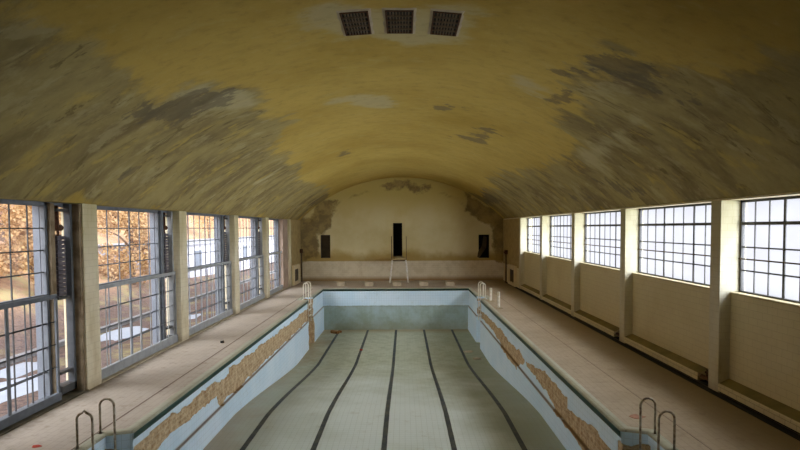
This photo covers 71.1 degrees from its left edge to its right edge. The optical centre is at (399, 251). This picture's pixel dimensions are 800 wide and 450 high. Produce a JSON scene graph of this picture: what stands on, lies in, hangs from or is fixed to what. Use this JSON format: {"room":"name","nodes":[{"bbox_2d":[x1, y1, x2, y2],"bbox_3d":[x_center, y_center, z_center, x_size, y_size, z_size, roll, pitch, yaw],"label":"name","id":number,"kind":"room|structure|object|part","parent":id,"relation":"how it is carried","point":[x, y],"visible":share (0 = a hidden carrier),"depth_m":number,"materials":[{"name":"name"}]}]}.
{"room":"indoor swimming pool","nodes":[
{"label":"indoor swimming pool","id":0,"kind":"room"},
{"bbox_2d":[0,197,300,275],"bbox_3d":[-7.524,1.947,19.102,0.750,8.000,40.900,0,2,0],"label":"wall","id":1,"kind":"structure","parent":0,"point":[0,197],"depth_m":14.47,"materials":[{"name":"paint"}]},
{"bbox_2d":[0,199,88,435],"bbox_3d":[-7.516,1.202,10.603,0.640,4.400,4.460,0,2,0],"label":"window","id":2,"kind":"structure","parent":1,"relation":"in","point":[49,273],"depth_m":12.05,"materials":[{"name":"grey metal"}]},
{"bbox_3d":[-7.388,2.141,10.271,0.090,2.310,3.640,0,2,0],"label":"sash","id":3,"kind":"part","parent":2,"relation":"part of","materials":[{"name":"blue metal"}]},
{"bbox_3d":[-7.616,1.153,10.592,0.120,4.300,4.440,0,2,0],"label":"frame","id":4,"kind":"part","parent":2,"relation":"part of","materials":[{"name":"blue metal"}]},
{"bbox_3d":[-7.443,3.334,10.702,0.520,0.130,4.400,0,2,0],"label":"sill","id":5,"kind":"part","parent":2,"relation":"part of","materials":[{"name":"metal"}]},
{"bbox_3d":[-7.585,1.048,12.153,0.200,4.180,0.150,0,2,0],"label":"slot post","id":6,"kind":"part","parent":2,"relation":"part of","materials":[{"name":"metal"}]},
{"bbox_3d":[-7.472,1.024,12.697,0.140,4.180,0.100,0,2,0],"label":"guide rail","id":7,"kind":"part","parent":2,"relation":"part of","materials":[{"name":"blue metal"}]},
{"bbox_2d":[61,204,101,389],"bbox_3d":[-7.449,1.047,13.108,0.500,4.300,0.600,0,2,0],"label":"trim","id":8,"kind":"structure","parent":1,"relation":"attached to","point":[88,211],"depth_m":13.03,"materials":[{"name":"beige paint"}]},
{"bbox_2d":[97,206,181,382],"bbox_3d":[-7.489,0.983,15.838,0.620,4.400,4.940,0,2,0],"label":"window","id":9,"kind":"structure","parent":1,"relation":"in","point":[161,257],"depth_m":17.08,"materials":[{"name":"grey metal"}]},
{"bbox_3d":[-7.579,0.933,15.837,0.120,4.300,4.940,0,2,0],"label":"frame","id":10,"kind":"part","parent":9,"relation":"part of","materials":[{"name":"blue metal"}]},
{"bbox_3d":[-7.348,1.905,15.886,0.090,2.310,4.880,0,2,0],"label":"sash","id":11,"kind":"part","parent":9,"relation":"part of","materials":[{"name":"grey metal"}]},
{"bbox_3d":[-7.416,3.114,15.947,0.500,0.130,4.900,0,2,0],"label":"sill","id":12,"kind":"part","parent":9,"relation":"part of","materials":[{"name":"concrete"}]},
{"bbox_3d":[-7.547,0.817,17.648,0.200,4.180,0.150,0,2,0],"label":"slot post","id":13,"kind":"part","parent":9,"relation":"part of","materials":[{"name":"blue metal"}]},
{"bbox_3d":[-7.433,0.793,18.192,0.140,4.180,0.100,0,2,0],"label":"guide rail","id":14,"kind":"part","parent":9,"relation":"part of","materials":[{"name":"grey metal"}]},
{"bbox_2d":[165,211,188,341],"bbox_3d":[-7.410,0.816,18.603,0.500,4.300,0.600,0,2,0],"label":"trim","id":15,"kind":"structure","parent":1,"relation":"attached to","point":[179,217],"depth_m":18.37,"materials":[{"name":"beige paint"}]},
{"bbox_2d":[186,212,235,337],"bbox_3d":[-7.449,0.744,21.533,0.620,4.400,5.340,0,2,0],"label":"window","id":16,"kind":"structure","parent":1,"relation":"in","point":[221,222],"depth_m":22.91,"materials":[{"name":"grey metal"}]},
{"bbox_3d":[-7.539,0.694,21.532,0.120,4.300,5.340,0,2,0],"label":"frame","id":17,"kind":"part","parent":16,"relation":"part of","materials":[{"name":"blue metal"}]},
{"bbox_3d":[-7.308,1.667,21.581,0.090,2.310,5.280,0,2,0],"label":"sash","id":18,"kind":"part","parent":16,"relation":"part of","materials":[{"name":"grey metal"}]},
{"bbox_3d":[-7.376,2.876,21.642,0.500,0.130,5.300,0,2,0],"label":"sill","id":19,"kind":"part","parent":16,"relation":"part of","materials":[{"name":"concrete"}]},
{"bbox_3d":[-7.505,0.570,23.543,0.200,4.180,0.150,0,2,0],"label":"slot post","id":20,"kind":"part","parent":16,"relation":"part of","materials":[{"name":"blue metal"}]},
{"bbox_3d":[-7.391,0.546,24.087,0.140,4.180,0.100,0,2,0],"label":"guide rail","id":21,"kind":"part","parent":16,"relation":"part of","materials":[{"name":"grey metal"}]},
{"bbox_2d":[224,215,239,313],"bbox_3d":[-7.368,0.569,24.498,0.500,4.300,0.600,0,2,0],"label":"trim","id":22,"kind":"structure","parent":1,"relation":"attached to","point":[233,219],"depth_m":24.25,"materials":[{"name":"beige paint"}]},
{"bbox_2d":[238,216,266,311],"bbox_3d":[-7.408,0.504,27.253,0.620,4.400,4.990,0,2,0],"label":"window","id":23,"kind":"structure","parent":1,"relation":"in","point":[255,222],"depth_m":28.89,"materials":[{"name":"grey metal"}]},
{"bbox_3d":[-7.498,0.454,27.252,0.120,4.300,4.990,0,2,0],"label":"frame","id":24,"kind":"part","parent":23,"relation":"part of","materials":[{"name":"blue metal"}]},
{"bbox_3d":[-7.268,1.427,27.301,0.090,2.310,4.930,0,2,0],"label":"sash","id":25,"kind":"part","parent":23,"relation":"part of","materials":[{"name":"grey metal"}]},
{"bbox_3d":[-7.335,2.635,27.362,0.500,0.130,4.950,0,2,0],"label":"sill","id":26,"kind":"part","parent":23,"relation":"part of","materials":[{"name":"concrete"}]},
{"bbox_3d":[-7.466,0.337,29.088,0.200,4.180,0.150,0,2,0],"label":"slot post","id":27,"kind":"part","parent":23,"relation":"part of","materials":[{"name":"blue metal"}]},
{"bbox_3d":[-7.352,0.314,29.632,0.140,4.180,0.100,0,2,0],"label":"guide rail","id":28,"kind":"part","parent":23,"relation":"part of","materials":[{"name":"grey metal"}]},
{"bbox_2d":[258,217,269,297],"bbox_3d":[-7.329,0.336,30.043,0.500,4.300,0.600,0,2,0],"label":"trim","id":29,"kind":"structure","parent":1,"relation":"attached to","point":[265,221],"depth_m":29.79,"materials":[{"name":"beige paint"}]},
{"bbox_2d":[269,218,289,296],"bbox_3d":[-7.368,0.263,32.983,0.620,4.400,5.360,0,2,0],"label":"window","id":30,"kind":"structure","parent":1,"relation":"in","point":[280,233],"depth_m":34.17,"materials":[{"name":"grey metal"}]},
{"bbox_3d":[-7.458,0.214,32.971,0.120,4.300,5.340,0,2,0],"label":"frame","id":31,"kind":"part","parent":30,"relation":"part of","materials":[{"name":"grey metal"}]},
{"bbox_3d":[-7.227,1.187,33.021,0.090,2.310,5.280,0,2,0],"label":"sash","id":32,"kind":"part","parent":30,"relation":"part of","materials":[{"name":"grey metal"}]},
{"bbox_3d":[-7.295,2.396,33.082,0.500,0.130,5.300,0,2,0],"label":"sill","id":33,"kind":"part","parent":30,"relation":"part of","materials":[{"name":"paint"}]},
{"bbox_2d":[287,219,291,285],"bbox_3d":[-7.287,0.089,35.938,0.500,4.300,0.600,0,2,0],"label":"trim","id":34,"kind":"structure","parent":1,"relation":"attached to","point":[288,220],"depth_m":35.70,"materials":[{"name":"beige paint"}]},
{"bbox_2d":[291,220,300,265],"bbox_3d":[-7.027,-0.608,37.833,0.040,3.030,3.210,0,2,0],"label":"trim","id":35,"kind":"structure","parent":1,"relation":"attached to","point":[295,224],"depth_m":37.59,"materials":[{"name":"beige paint"}]},
{"bbox_2d":[292,264,300,285],"bbox_3d":[-6.928,1.525,37.447,0.140,1.300,2.200,0,2,0],"label":"surround","id":36,"kind":"object","parent":1,"relation":"attached to","point":[296,278],"visible":1,"depth_m":37.34,"materials":[{"name":"paint"}]},
{"bbox_2d":[0,0,799,219],"bbox_3d":[-0.038,-2.867,18.847,14.280,2.950,40.900,0,2,0],"label":"ceiling","id":37,"kind":"structure","parent":0,"point":[255,108],"depth_m":10.88,"materials":[{"name":"yellow paint"}]},
{"bbox_2d":[336,8,374,35],"bbox_3d":[-0.755,-3.926,9.631,0.581,0.082,1.228,0,2,1],"label":"ceiling vent","id":38,"kind":"object","parent":37,"relation":"in","point":[353,22],"visible":1,"depth_m":9.52,"materials":[{"name":"metal"}]},
{"bbox_2d":[382,8,416,33],"bbox_3d":[-0.006,-3.949,9.632,0.583,0.054,1.230,0,2,0],"label":"ceiling vent","id":39,"kind":"object","parent":37,"relation":"in","point":[396,20],"visible":1,"depth_m":9.51,"materials":[{"name":"metal"}]},
{"bbox_2d":[427,8,464,36],"bbox_3d":[0.783,-3.916,9.621,0.575,0.092,1.236,0,2,0],"label":"ceiling vent","id":40,"kind":"object","parent":37,"relation":"in","point":[442,22],"visible":1,"depth_m":9.51,"materials":[{"name":"metal"}]},
{"bbox_2d":[0,280,799,449],"bbox_3d":[0.016,2.901,19.139,15.720,0.001,41.000,0,2,0],"label":"floor","id":41,"kind":"structure","parent":0,"point":[715,422],"depth_m":13.32,"materials":[{"name":"tile"}]},
{"bbox_2d":[300,249,302,281],"bbox_3d":[-6.896,0.966,39.075,0.266,2.280,0.212,0,2,0],"label":"standpipe","id":42,"kind":"object","parent":41,"relation":"on","point":[301,250],"visible":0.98,"depth_m":39.02,"materials":[{"name":"metal"}]},
{"bbox_2d":[337,281,345,285],"bbox_3d":[-3.755,2.085,36.041,0.580,0.260,0.550,0,2,0],"label":"starting block","id":43,"kind":"object","parent":41,"relation":"on","point":[342,283],"visible":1,"depth_m":35.80,"materials":[{"name":"concrete"}]},
{"bbox_2d":[364,281,373,285],"bbox_3d":[-1.985,2.075,36.029,0.580,0.260,0.550,0,2,0],"label":"starting block","id":44,"kind":"object","parent":41,"relation":"on","point":[367,283],"visible":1,"depth_m":35.79,"materials":[{"name":"concrete"}]},
{"bbox_2d":[73,287,678,449],"bbox_3d":[-0.357,4.165,19.695,10.090,2.612,29.700,0,2,0],"label":"basin","id":45,"kind":"object","parent":41,"relation":"in","point":[296,384],"visible":1,"depth_m":17.52,"materials":[{"name":"tile"}]},
{"bbox_2d":[74,398,115,449],"bbox_3d":[-5.305,3.604,9.803,0.355,1.940,0.819,0,2,0],"label":"pool ladder","id":46,"kind":"object","parent":45,"relation":"attached to","point":[103,399],"visible":1,"depth_m":9.43,"materials":[{"name":"metal"}]},
{"bbox_3d":[-5.301,3.619,9.448,0.300,1.940,0.042,0,2,0],"label":"handrail","id":47,"kind":"part","parent":46,"relation":"part of","materials":[{"name":"metal"}]},
{"bbox_3d":[-5.296,3.599,10.158,0.301,1.921,0.042,0,2,0],"label":"handrail","id":48,"kind":"part","parent":46,"relation":"part of","materials":[{"name":"metal"}]},
{"bbox_2d":[303,281,311,320],"bbox_3d":[-4.925,2.674,29.679,0.355,2.131,0.819,0,2,0],"label":"pool ladder","id":49,"kind":"object","parent":45,"relation":"attached to","point":[307,281],"visible":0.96,"depth_m":29.38,"materials":[{"name":"silver metal"}]},
{"bbox_3d":[-4.921,2.688,29.324,0.301,2.131,0.042,0,2,0],"label":"handrail","id":50,"kind":"part","parent":49,"relation":"part of","materials":[{"name":"silver metal"}]},
{"bbox_3d":[-4.916,2.659,30.033,0.301,2.131,0.042,0,2,0],"label":"handrail","id":51,"kind":"part","parent":49,"relation":"part of","materials":[{"name":"silver metal"}]},
{"bbox_2d":[330,330,341,333],"bbox_3d":[-3.879,4.784,33.457,0.654,0.162,0.493,1,3,21],"label":"rubble pile","id":52,"kind":"object","parent":45,"relation":"on","point":[331,331],"visible":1,"depth_m":33.34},
{"bbox_2d":[478,281,485,320],"bbox_3d":[4.340,2.649,29.662,0.355,2.071,0.819,0,2,0],"label":"pool ladder","id":53,"kind":"object","parent":45,"relation":"attached to","point":[479,314],"visible":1,"depth_m":29.71,"materials":[{"name":"silver metal"}]},
{"bbox_2d":[639,397,677,449],"bbox_3d":[4.408,3.559,9.612,0.355,1.931,0.819,0,2,0],"label":"pool ladder","id":54,"kind":"object","parent":45,"relation":"attached to","point":[645,398],"visible":1,"depth_m":9.24,"materials":[{"name":"metal"}]},
{"bbox_3d":[4.404,3.544,9.966,0.301,1.931,0.042,0,2,0],"label":"handrail","id":55,"kind":"part","parent":54,"relation":"part of","materials":[{"name":"metal"}]},
{"bbox_3d":[4.399,3.574,9.257,0.301,1.931,0.042,0,2,0],"label":"handrail","id":56,"kind":"part","parent":54,"relation":"part of","materials":[{"name":"metal"}]},
{"bbox_2d":[71,292,711,449],"bbox_3d":[-0.117,2.879,19.639,10.705,0.004,29.400,0,2,0],"label":"trim","id":57,"kind":"structure","parent":41,"relation":"on","point":[307,292],"depth_m":13.37,"materials":[{"name":"beige tile"}]},
{"bbox_2d":[392,281,400,285],"bbox_3d":[-0.195,2.065,36.016,0.580,0.260,0.550,0,2,0],"label":"starting block","id":58,"kind":"object","parent":41,"relation":"on","point":[395,283],"visible":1,"depth_m":35.77,"materials":[{"name":"concrete"}]},
{"bbox_2d":[389,236,408,282],"bbox_3d":[-0.067,0.531,38.302,1.358,3.148,2.290,0,2,0],"label":"platform","id":59,"kind":"object","parent":41,"relation":"on","point":[397,258],"visible":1,"depth_m":37.98,"materials":[{"name":"white paint"}]},
{"bbox_2d":[419,281,427,285],"bbox_3d":[1.525,2.055,36.003,0.580,0.260,0.550,0,2,0],"label":"starting block","id":60,"kind":"object","parent":41,"relation":"on","point":[421,283],"visible":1,"depth_m":35.76,"materials":[{"name":"concrete"}]},
{"bbox_2d":[445,281,454,285],"bbox_3d":[3.205,2.046,35.991,0.580,0.260,0.550,0,2,0],"label":"starting block","id":61,"kind":"object","parent":41,"relation":"on","point":[447,283],"visible":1,"depth_m":35.75,"materials":[{"name":"concrete"}]},
{"bbox_2d":[487,288,494,301],"bbox_3d":[4.558,2.166,28.134,0.320,0.659,0.600,0,2,0],"label":"stanchion post","id":62,"kind":"object","parent":41,"relation":"on","point":[490,300],"visible":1,"depth_m":28.08,"materials":[{"name":"white paint"}]},
{"bbox_2d":[494,292,502,308],"bbox_3d":[4.541,2.224,25.784,0.320,0.739,0.600,0,2,0],"label":"stanchion post","id":63,"kind":"object","parent":41,"relation":"on","point":[498,306],"visible":1,"depth_m":25.73,"materials":[{"name":"white paint"}]},
{"bbox_3d":[4.541,2.215,25.784,0.119,0.720,0.119,0,2,0],"label":"post","id":64,"kind":"part","parent":63,"relation":"part of","materials":[{"name":"white paint"}]},
{"bbox_2d":[504,250,507,281],"bbox_3d":[7.094,0.993,37.626,0.266,2.180,0.212,0,2,0],"label":"standpipe","id":65,"kind":"object","parent":41,"relation":"on","point":[505,251],"visible":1,"depth_m":37.58,"materials":[{"name":"metal"}]},
{"bbox_2d":[520,284,539,298],"bbox_3d":[7.315,2.191,31.168,0.248,0.317,4.790,0,2,0],"label":"wall ledge","id":66,"kind":"object","parent":41,"relation":"on","point":[530,290],"visible":0.81,"depth_m":30.94,"materials":[{"name":"beige paint"}]},
{"bbox_2d":[542,294,570,314],"bbox_3d":[7.277,2.414,25.873,0.248,0.317,4.990,0,2,0],"label":"wall ledge","id":67,"kind":"object","parent":41,"relation":"on","point":[559,304],"visible":0.81,"depth_m":25.62,"materials":[{"name":"beige tile"}]},
{"bbox_2d":[574,310,618,339],"bbox_3d":[7.240,2.637,20.553,0.248,0.317,4.840,0,2,0],"label":"wall ledge","id":68,"kind":"object","parent":41,"relation":"on","point":[612,330],"visible":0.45,"depth_m":20.27,"materials":[{"name":"beige tile"}]},
{"bbox_2d":[629,414,644,418],"bbox_3d":[4.600,3.210,10.889,0.266,0.016,0.242,2,3,42],"label":"scrap","id":69,"kind":"object","parent":41,"relation":"on","point":[635,416],"visible":0.83,"depth_m":10.89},
{"bbox_2d":[624,334,707,385],"bbox_3d":[7.202,2.858,15.283,0.248,0.317,4.890,0,2,0],"label":"wall ledge","id":70,"kind":"object","parent":41,"relation":"on","point":[695,371],"visible":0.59,"depth_m":14.81,"materials":[{"name":"beige tile"}]},
{"bbox_2d":[718,379,799,433],"bbox_3d":[7.168,3.064,10.362,0.248,0.317,4.140,0,2,0],"label":"wall ledge","id":71,"kind":"object","parent":41,"relation":"on","point":[787,416],"visible":1,"depth_m":10.98,"materials":[{"name":"beige tile"}]},
{"bbox_2d":[300,177,502,280],"bbox_3d":[0.119,-1.551,39.370,15.080,7.600,0.001,0,2,0],"label":"wall","id":72,"kind":"structure","parent":0,"point":[442,224],"depth_m":39.38,"materials":[{"name":"beige paint"}]},
{"bbox_2d":[321,235,329,257],"bbox_3d":[-5.247,-0.362,39.708,0.670,1.620,0.500,0,2,0],"label":"window","id":73,"kind":"structure","parent":72,"relation":"attached to","point":[325,239],"depth_m":39.95,"materials":[{"name":"paint"}]},
{"bbox_2d":[393,223,401,255],"bbox_3d":[-0.162,-0.850,40.002,0.640,2.350,1.200,0,2,0],"label":"door","id":74,"kind":"structure","parent":72,"relation":"in","point":[397,227],"depth_m":40.60,"materials":[{"name":"black"}]},
{"bbox_2d":[477,236,486,256],"bbox_3d":[5.766,-0.333,39.368,0.684,1.500,0.074,0,2,-3],"label":"board","id":75,"kind":"object","parent":72,"relation":"attached to","point":[484,242],"visible":1,"depth_m":39.35,"materials":[{"name":"paint"}]},
{"bbox_2d":[479,235,488,257],"bbox_3d":[5.898,-0.375,39.628,0.740,1.640,0.500,0,2,0],"label":"trim","id":76,"kind":"structure","parent":72,"relation":"attached to","point":[485,254],"depth_m":39.88,"materials":[{"name":"black"}]},
{"bbox_2d":[503,192,799,410],"bbox_3d":[7.525,1.861,18.992,0.790,8.000,40.900,0,2,0],"label":"wall","id":77,"kind":"structure","parent":0,"point":[674,317],"depth_m":14.00,"materials":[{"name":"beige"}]},
{"bbox_2d":[503,218,518,267],"bbox_3d":[7.245,-0.597,36.617,0.040,3.040,5.440,0,2,0],"label":"trim","id":78,"kind":"structure","parent":77,"relation":"attached to","point":[510,226],"depth_m":36.26,"materials":[{"name":"beige paint"}]},
{"bbox_2d":[508,264,516,286],"bbox_3d":[7.161,1.510,35.795,0.140,1.300,2.300,0,2,0],"label":"surround","id":79,"kind":"object","parent":77,"relation":"attached to","point":[512,269],"visible":1,"depth_m":35.58,"materials":[{"name":"paint"}]},
{"bbox_2d":[519,218,529,288],"bbox_3d":[7.482,0.115,33.682,0.570,4.260,0.400,0,2,0],"label":"pillar","id":80,"kind":"structure","parent":77,"relation":"attached to","point":[523,222],"depth_m":33.46,"materials":[{"name":"beige paint"}]},
{"bbox_2d":[525,217,539,254],"bbox_3d":[7.547,-0.876,31.038,0.280,2.060,4.800,0,2,0],"label":"window","id":81,"kind":"structure","parent":77,"relation":"in","point":[530,226],"depth_m":32.32,"materials":[{"name":"metal"}]},
{"bbox_2d":[540,216,552,299],"bbox_3d":[7.446,0.333,28.487,0.570,4.260,0.400,0,2,0],"label":"pillar","id":82,"kind":"structure","parent":77,"relation":"attached to","point":[544,220],"depth_m":28.28,"materials":[{"name":"beige paint"}]},
{"bbox_2d":[546,214,571,261],"bbox_3d":[7.510,-0.654,25.743,0.280,2.060,5.000,0,2,0],"label":"window","id":83,"kind":"structure","parent":77,"relation":"in","point":[570,215],"depth_m":26.50,"materials":[{"name":"metal"}]},
{"bbox_3d":[7.493,0.351,25.785,0.235,0.050,5.000,0,2,0],"label":"sill","id":84,"kind":"part","parent":83,"relation":"part of","materials":[{"name":"beige paint"}]},
{"bbox_2d":[571,213,587,316],"bbox_3d":[7.407,0.559,23.092,0.570,4.260,0.400,0,2,0],"label":"pillar","id":85,"kind":"structure","parent":77,"relation":"attached to","point":[578,219],"depth_m":22.89,"materials":[{"name":"beige paint"}]},
{"bbox_2d":[580,210,620,271],"bbox_3d":[7.472,-0.430,20.423,0.280,2.060,4.850,0,2,0],"label":"window","id":86,"kind":"structure","parent":77,"relation":"in","point":[594,264],"depth_m":21.02,"materials":[{"name":"metal"}]},
{"bbox_3d":[7.456,0.574,20.465,0.235,0.050,4.850,0,2,0],"label":"sill","id":87,"kind":"part","parent":86,"relation":"part of","materials":[{"name":"beige paint"}]},
{"bbox_3d":[7.499,-0.186,20.433,0.032,0.032,4.810,0,2,0],"label":"opening rod","id":88,"kind":"part","parent":86,"relation":"part of","materials":[{"name":"black metal"}]},
{"bbox_2d":[619,209,643,342],"bbox_3d":[7.370,0.779,17.847,0.570,4.260,0.400,0,2,0],"label":"pillar","id":89,"kind":"structure","parent":77,"relation":"attached to","point":[629,230],"depth_m":17.65,"materials":[{"name":"beige paint"}]},
{"bbox_2d":[505,282,799,440],"bbox_3d":[7.054,2.690,23.034,0.180,0.012,29.900,0,2,0],"label":"trim","id":90,"kind":"structure","parent":77,"relation":"attached to","point":[736,404],"depth_m":13.32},
{"bbox_2d":[632,203,710,289],"bbox_3d":[7.435,-0.209,15.152,0.280,2.060,4.900,0,2,0],"label":"window","id":91,"kind":"structure","parent":77,"relation":"in","point":[649,275],"depth_m":15.38,"materials":[{"name":"metal"}]},
{"bbox_3d":[7.418,0.795,15.195,0.235,0.050,4.900,0,2,0],"label":"sill","id":92,"kind":"part","parent":91,"relation":"part of","materials":[{"name":"beige paint"}]},
{"bbox_3d":[7.461,0.035,15.162,0.032,0.032,4.860,0,2,0],"label":"opening rod","id":93,"kind":"part","parent":91,"relation":"part of","materials":[{"name":"metal"}]},
{"bbox_2d":[708,200,746,392],"bbox_3d":[7.333,1.001,12.552,0.570,4.260,0.400,0,2,0],"label":"pillar","id":94,"kind":"structure","parent":77,"relation":"attached to","point":[725,215],"depth_m":12.38,"materials":[{"name":"beige paint"}]},
{"bbox_2d":[730,196,799,307],"bbox_3d":[7.400,-0.003,10.232,0.280,2.060,4.150,0,2,0],"label":"window","id":95,"kind":"structure","parent":77,"relation":"in","point":[789,302],"depth_m":11.38,"materials":[{"name":"metal"}]},
{"bbox_3d":[7.384,1.001,10.274,0.235,0.050,4.150,0,2,0],"label":"sill","id":96,"kind":"part","parent":95,"relation":"part of","materials":[{"name":"beige paint"}]},
{"bbox_3d":[7.427,0.242,10.242,0.032,0.032,4.110,0,2,0],"label":"opening rod","id":97,"kind":"part","parent":95,"relation":"part of","materials":[{"name":"metal"}]},
{"label":"outside","id":98,"kind":"structure","parent":0,"visible":0},
{"bbox_2d":[0,212,274,416],"bbox_3d":[-33.325,-6.552,97.549,52.000,13.155,225.000,0,2,0],"label":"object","id":99,"kind":"structure","parent":98,"point":[20,284],"depth_m":24.11,"materials":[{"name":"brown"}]},
{"bbox_2d":[0,204,13,241],"bbox_3d":[-20.267,-4.087,28.203,6.003,7.316,5.204,0,2,0],"label":"autumn tree","id":100,"kind":"object","parent":99,"relation":"on","point":[2,239],"visible":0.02,"depth_m":28.50,"materials":[{"name":"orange plant"}]},
{"bbox_2d":[0,362,36,377],"bbox_3d":[-10.470,3.226,15.386,1.011,0.050,1.988,0,2,0],"label":"snow patch","id":101,"kind":"object","parent":99,"relation":"on","point":[20,369],"visible":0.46,"depth_m":15.29,"materials":[{"name":"white snow"}]},
{"bbox_2d":[0,374,37,402],"bbox_3d":[-9.400,3.304,13.392,1.579,0.050,3.547,0,2,0],"label":"snow patch","id":102,"kind":"object","parent":99,"relation":"on","point":[21,389],"visible":0.36,"depth_m":13.47,"materials":[{"name":"white snow"}]},
{"bbox_2d":[0,204,61,295],"bbox_3d":[-15.479,-0.494,23.776,3.312,5.274,3.441,0,2,0],"label":"autumn tree","id":103,"kind":"object","parent":99,"relation":"on","point":[19,260],"visible":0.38,"depth_m":22.71,"materials":[{"name":"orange plant"}]},
{"bbox_2d":[97,212,117,238],"bbox_3d":[-25.682,-5.160,46.672,6.140,9.215,6.122,0,2,0],"label":"autumn tree","id":104,"kind":"object","parent":99,"relation":"on","point":[107,212],"visible":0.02,"depth_m":47.83,"materials":[{"name":"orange plant"}]},
{"bbox_2d":[97,210,150,284],"bbox_3d":[-15.253,-0.726,31.178,4.072,5.327,3.061,-2,3,-34],"label":"autumn tree","id":105,"kind":"object","parent":99,"relation":"on","point":[123,215],"visible":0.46,"depth_m":30.75,"materials":[{"name":"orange plant"}]},
{"bbox_2d":[100,326,147,340],"bbox_3d":[-10.221,3.004,20.663,1.414,0.050,3.202,-1,2,-11],"label":"snow patch","id":106,"kind":"object","parent":99,"relation":"on","point":[136,329],"visible":0.7,"depth_m":20.52,"materials":[{"name":"white snow"}]},
{"bbox_2d":[0,271,273,367],"bbox_3d":[-11.176,2.510,32.213,0.250,0.220,56.000,0,2,0],"label":"kerb","id":107,"kind":"object","parent":99,"relation":"on","point":[61,342],"visible":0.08,"depth_m":21.38,"materials":[{"name":"grey stone"}]},
{"bbox_2d":[98,235,273,278],"bbox_3d":[-16.923,-0.687,76.135,5.450,2.880,80.450,0,2,0],"label":"outbuilding","id":108,"kind":"structure","parent":99,"relation":"on","point":[198,249],"depth_m":42.09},
{"bbox_2d":[188,215,213,237],"bbox_3d":[-26.745,-6.993,78.956,8.227,11.203,8.153,0,2,0],"label":"autumn tree","id":109,"kind":"object","parent":99,"relation":"on","point":[202,217],"visible":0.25,"depth_m":78.54,"materials":[{"name":"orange plant"}]}
]}

